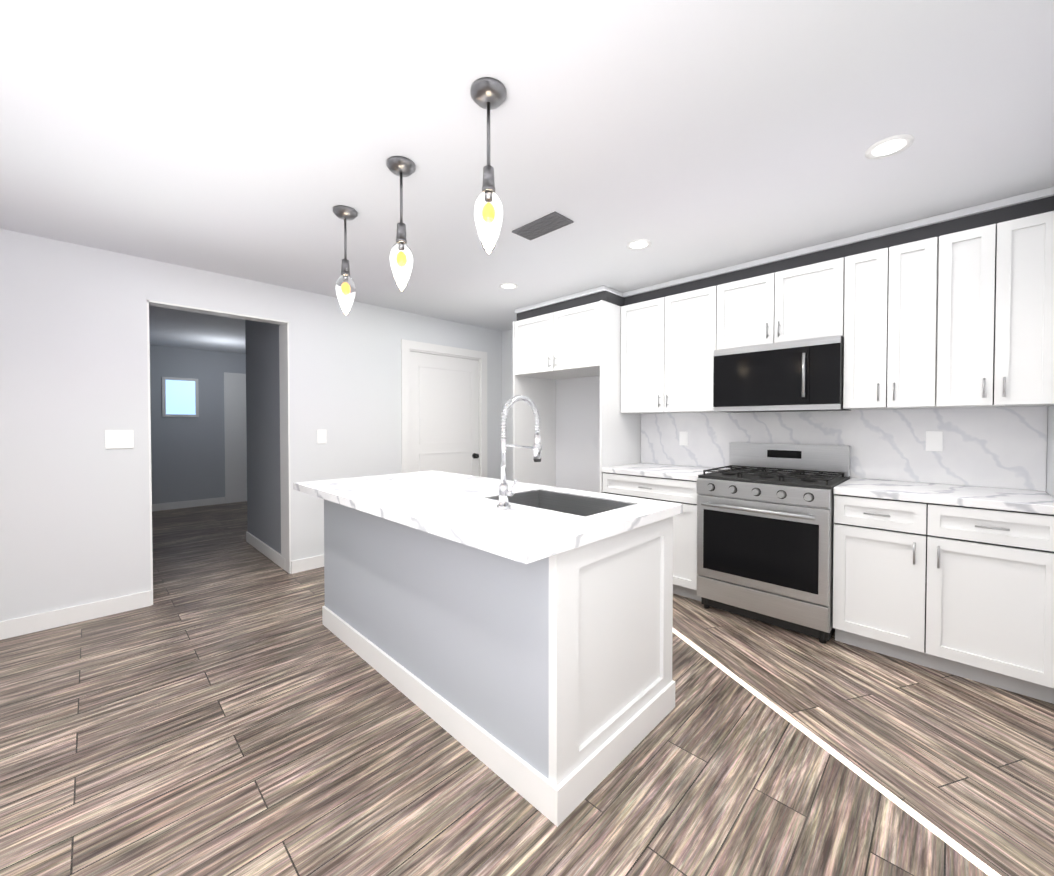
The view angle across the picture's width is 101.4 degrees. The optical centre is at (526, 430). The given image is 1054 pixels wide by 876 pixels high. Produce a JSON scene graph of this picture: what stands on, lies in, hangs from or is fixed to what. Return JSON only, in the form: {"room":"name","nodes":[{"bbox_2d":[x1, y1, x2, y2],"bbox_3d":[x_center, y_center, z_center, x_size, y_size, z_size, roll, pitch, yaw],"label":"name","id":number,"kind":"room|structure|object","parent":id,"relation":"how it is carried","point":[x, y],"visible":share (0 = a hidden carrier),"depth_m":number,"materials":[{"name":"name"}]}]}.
{"room":"kitchen","nodes":[
{"label":"kitchen","id":0,"kind":"room"},
{"bbox_2d":[150,345,245,503],"bbox_3d":[-5.031,-0.048,6.805,0.120,2.425,4.600,1,1,45],"label":"wall","id":1,"kind":"structure","parent":0,"point":[187,458],"depth_m":6.60,"materials":[{"name":"paint"}]},
{"bbox_2d":[162,377,198,416],"bbox_3d":[-5.221,-0.505,6.500,0.020,0.590,0.430,1,1,45],"label":"window","id":2,"kind":"structure","parent":1,"relation":"in","point":[180,397],"depth_m":6.49,"materials":[{"name":"blue"}]},
{"bbox_2d":[152,497,243,510],"bbox_3d":[-5.018,1.113,6.741,0.014,0.105,4.500,1,1,45],"label":"baseboard","id":3,"kind":"structure","parent":1,"relation":"attached to","point":[221,500],"depth_m":6.58,"materials":[{"name":"white wood"}]},
{"bbox_2d":[224,372,246,503],"bbox_3d":[-4.529,0.108,7.211,0.020,2.100,0.880,1,1,45],"label":"door frame","id":4,"kind":"structure","parent":1,"relation":"attached to","point":[235,435],"depth_m":7.00,"materials":[{"name":"white wood"}]},
{"bbox_2d":[0,229,501,621],"bbox_3d":[-1.972,0.001,3.784,0.120,2.425,4.600,1,1,45],"label":"wall","id":5,"kind":"structure","parent":0,"point":[74,513],"depth_m":2.90,"materials":[{"name":"paint"}]},
{"bbox_2d":[0,590,150,639],"bbox_3d":[-3.091,1.181,2.575,0.014,0.105,1.278,1,1,45],"label":"baseboard","id":6,"kind":"structure","parent":5,"relation":"attached to","point":[15,627],"depth_m":2.75,"materials":[{"name":"white wood"}]},
{"bbox_2d":[105,430,133,448],"bbox_3d":[-2.746,0.056,2.906,0.012,0.125,0.140,1,1,45],"label":"light switch","id":7,"kind":"object","parent":5,"relation":"attached to","point":[116,439],"visible":1,"depth_m":2.90,"materials":[{"name":"white plastic"}]},
{"bbox_2d":[291,555,323,573],"bbox_3d":[-1.645,1.157,4.040,0.014,0.105,1.033,1,1,45],"label":"baseboard","id":8,"kind":"structure","parent":5,"relation":"attached to","point":[305,564],"depth_m":3.76,"materials":[{"name":"white wood"}]},
{"bbox_2d":[317,430,326,443],"bbox_3d":[-1.826,0.050,3.838,0.012,0.125,0.080,1,1,45],"label":"light switch","id":9,"kind":"object","parent":5,"relation":"attached to","point":[321,436],"visible":1,"depth_m":3.83,"materials":[{"name":"white plastic"}]},
{"bbox_2d":[410,351,478,475],"bbox_3d":[-0.883,0.177,4.799,0.108,2.017,0.918,1,1,45],"label":"interior door","id":10,"kind":"structure","parent":5,"relation":"in","point":[444,413],"depth_m":4.78,"materials":[{"name":"white wood"}]},
{"bbox_2d":[245,320,280,553],"bbox_3d":[-2.528,-0.006,4.253,1.330,2.425,0.120,1,1,45],"label":"wall","id":11,"kind":"structure","parent":0,"point":[263,437],"depth_m":4.22,"materials":[{"name":"paint"}]},
{"bbox_2d":[246,531,284,569],"bbox_3d":[-2.576,1.154,4.224,1.330,0.105,0.014,1,1,45],"label":"baseboard","id":12,"kind":"structure","parent":11,"relation":"attached to","point":[273,555],"depth_m":4.14,"materials":[{"name":"white wood"}]},
{"bbox_2d":[0,501,1053,875],"bbox_3d":[-1.907,1.265,3.741,8.903,0.100,4.840,1,1,45],"label":"floor","id":13,"kind":"structure","parent":0,"point":[226,703],"depth_m":1.63,"materials":[{"name":"brown wood"}]},
{"bbox_2d":[322,498,674,826],"bbox_3d":[-0.310,0.800,2.345,1.965,0.876,0.834,1,1,45],"label":"kitchen island","id":14,"kind":"object","parent":13,"relation":"on","point":[524,651],"depth_m":1.67,"materials":[{"name":"paint"}]},
{"bbox_2d":[293,470,682,565],"bbox_3d":[-0.366,0.343,2.292,2.010,0.040,1.000,1,1,45],"label":"island countertop","id":15,"kind":"structure","parent":14,"relation":"on","point":[455,507],"depth_m":1.78,"materials":[{"name":"white stone"}]},
{"bbox_2d":[496,395,541,509],"bbox_3d":[-0.012,0.085,1.893,0.112,0.488,0.265,1,1,45],"label":"faucet","id":16,"kind":"object","parent":15,"relation":"on","point":[504,492],"visible":1,"depth_m":1.83,"materials":[{"name":"silver metal"}]},
{"bbox_2d":[488,490,633,516],"bbox_3d":[0.147,0.437,2.037,0.614,0.211,0.394,1,1,45],"label":"sink","id":17,"kind":"object","parent":15,"relation":"in","point":[584,506],"visible":0.1,"depth_m":2.24,"materials":[{"name":"metal"}]},
{"bbox_2d":[513,286,640,492],"bbox_3d":[0.450,-0.003,4.159,1.069,2.422,0.660,1,1,45],"label":"surround","id":18,"kind":"object","parent":13,"relation":"on","point":[576,335],"visible":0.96,"depth_m":3.92,"materials":[{"name":"white wood"}]},
{"bbox_2d":[602,463,724,600],"bbox_3d":[1.123,0.761,3.506,0.812,0.915,0.662,1,1,45],"label":"base cabinet","id":19,"kind":"object","parent":13,"relation":"on","point":[667,483],"visible":0.46,"depth_m":3.15,"materials":[{"name":"white wood"}]},
{"bbox_2d":[696,442,850,643],"bbox_3d":[1.641,0.663,2.904,0.758,1.130,0.732,1,1,45],"label":"range","id":20,"kind":"object","parent":13,"relation":"on","point":[765,529],"visible":0.98,"depth_m":2.70,"materials":[{"name":"metal"}]},
{"bbox_2d":[673,628,1000,875],"bbox_3d":[1.045,1.238,2.178,0.034,0.004,2.370,0,1,-16],"label":"transition strip","id":21,"kind":"object","parent":13,"relation":"on","point":[958,847],"visible":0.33,"depth_m":1.56,"materials":[{"name":"white"}]},
{"bbox_2d":[833,478,1053,703],"bbox_3d":[2.258,0.779,2.385,0.839,0.915,0.662,1,1,45],"label":"base cabinet","id":22,"kind":"object","parent":13,"relation":"on","point":[957,580],"visible":1,"depth_m":2.15,"materials":[{"name":"white wood"}]},
{"bbox_2d":[0,0,1053,353],"bbox_3d":[-1.907,-1.260,3.700,8.903,0.100,4.840,1,1,45],"label":"ceiling","id":23,"kind":"structure","parent":0,"point":[256,140],"depth_m":1.70,"materials":[{"name":"paint"}]},
{"bbox_2d":[333,205,356,314],"bbox_3d":[-0.981,-0.907,2.332,0.124,0.560,0.124,1,1,45],"label":"pendant light","id":24,"kind":"object","parent":23,"relation":"hanging from","point":[345,288],"visible":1,"depth_m":2.31,"materials":[{"name":"glass"}]},
{"bbox_2d":[386,156,415,291],"bbox_3d":[-0.557,-0.900,1.913,0.124,0.560,0.124,1,1,45],"label":"pendant light","id":25,"kind":"object","parent":23,"relation":"hanging from","point":[401,255],"visible":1,"depth_m":1.89,"materials":[{"name":"glass"}]},
{"bbox_2d":[470,77,505,254],"bbox_3d":[-0.133,-0.893,1.494,0.124,0.560,0.124,1,1,45],"label":"pendant light","id":26,"kind":"object","parent":23,"relation":"hanging from","point":[488,93],"visible":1,"depth_m":1.47,"materials":[{"name":"glass"}]},
{"bbox_2d":[499,283,517,288],"bbox_3d":[-0.153,-1.204,3.585,0.156,0.006,0.156,1,1,45],"label":"recessed light","id":27,"kind":"object","parent":23,"relation":"in","point":[507,285],"visible":0.96,"depth_m":3.56,"materials":[{"name":"white plastic"}]},
{"bbox_2d":[512,212,573,240],"bbox_3d":[0.087,-1.184,2.505,0.340,0.012,0.160,1,1,45],"label":"ceiling vent","id":28,"kind":"object","parent":23,"relation":"in","point":[546,224],"visible":0.98,"depth_m":2.48,"materials":[{"name":"grey metal"}]},
{"bbox_2d":[626,239,650,249],"bbox_3d":[0.715,-1.191,2.757,0.156,0.006,0.156,1,1,45],"label":"recessed light","id":29,"kind":"object","parent":23,"relation":"in","point":[638,243],"visible":1,"depth_m":2.75,"materials":[{"name":"white plastic"}]},
{"bbox_2d":[865,134,913,158],"bbox_3d":[1.499,-1.175,1.786,0.156,0.006,0.156,1,1,45],"label":"recessed light","id":30,"kind":"object","parent":23,"relation":"in","point":[886,146],"visible":1,"depth_m":1.78,"materials":[{"name":"white plastic"}]},
{"bbox_2d":[502,329,1047,492],"bbox_3d":[-0.248,-0.025,5.399,8.903,2.425,0.120,1,1,45],"label":"wall","id":31,"kind":"structure","parent":0,"point":[577,433],"depth_m":4.58,"materials":[{"name":"paint"}]},
{"bbox_2d":[621,271,713,413],"bbox_3d":[1.244,-0.661,3.566,0.869,1.016,0.349,1,1,45],"label":"upper cabinet","id":32,"kind":"object","parent":31,"relation":"attached to","point":[667,358],"depth_m":3.44,"materials":[{"name":"white wood"}]},
{"bbox_2d":[713,243,828,349],"bbox_3d":[1.786,-0.875,3.027,0.762,0.571,0.349,1,1,45],"label":"upper cabinet","id":33,"kind":"object","parent":31,"relation":"attached to","point":[778,298],"depth_m":2.91,"materials":[{"name":"white wood"}]},
{"bbox_2d":[713,335,850,412],"bbox_3d":[1.752,-0.362,3.000,0.756,0.447,0.443,1,1,45],"label":"microwave","id":34,"kind":"object","parent":33,"relation":"attached to","point":[799,375],"visible":1,"depth_m":2.83,"materials":[{"name":"black"}]},
{"bbox_2d":[641,406,1047,490],"bbox_3d":[1.924,0.081,3.162,2.421,0.453,0.010,1,1,45],"label":"backsplash","id":35,"kind":"structure","parent":31,"relation":"attached to","point":[1001,447],"depth_m":2.74,"materials":[{"name":"stone"}]},
{"bbox_2d":[679,432,687,445],"bbox_3d":[1.349,0.065,3.715,0.075,0.120,0.010,1,1,45],"label":"electrical outlet","id":36,"kind":"object","parent":35,"relation":"attached to","point":[683,438],"visible":1,"depth_m":3.71,"materials":[{"name":"white plastic"}]},
{"bbox_2d":[926,431,942,451],"bbox_3d":[2.466,0.063,2.611,0.075,0.120,0.010,1,1,45],"label":"electrical outlet","id":37,"kind":"object","parent":35,"relation":"attached to","point":[934,440],"visible":1,"depth_m":2.61,"materials":[{"name":"white plastic"}]},
{"bbox_2d":[829,211,956,409],"bbox_3d":[2.206,-0.645,2.616,0.522,1.016,0.349,1,1,45],"label":"upper cabinet","id":38,"kind":"object","parent":31,"relation":"attached to","point":[892,291],"depth_m":2.47,"materials":[{"name":"white wood"}]},
{"bbox_2d":[953,187,1053,407],"bbox_3d":[2.487,-0.641,2.339,0.480,1.016,0.349,1,1,45],"label":"upper cabinet","id":39,"kind":"object","parent":31,"relation":"attached to","point":[953,309],"depth_m":2.17,"materials":[{"name":"white wood"}]},
{"bbox_2d":[1046,405,1053,496],"bbox_3d":[1.218,0.053,0.635,0.120,2.425,4.600,1,1,45],"label":"wall","id":40,"kind":"structure","parent":0,"point":[1050,461],"depth_m":2.23,"materials":[{"name":"paint"}]}
]}

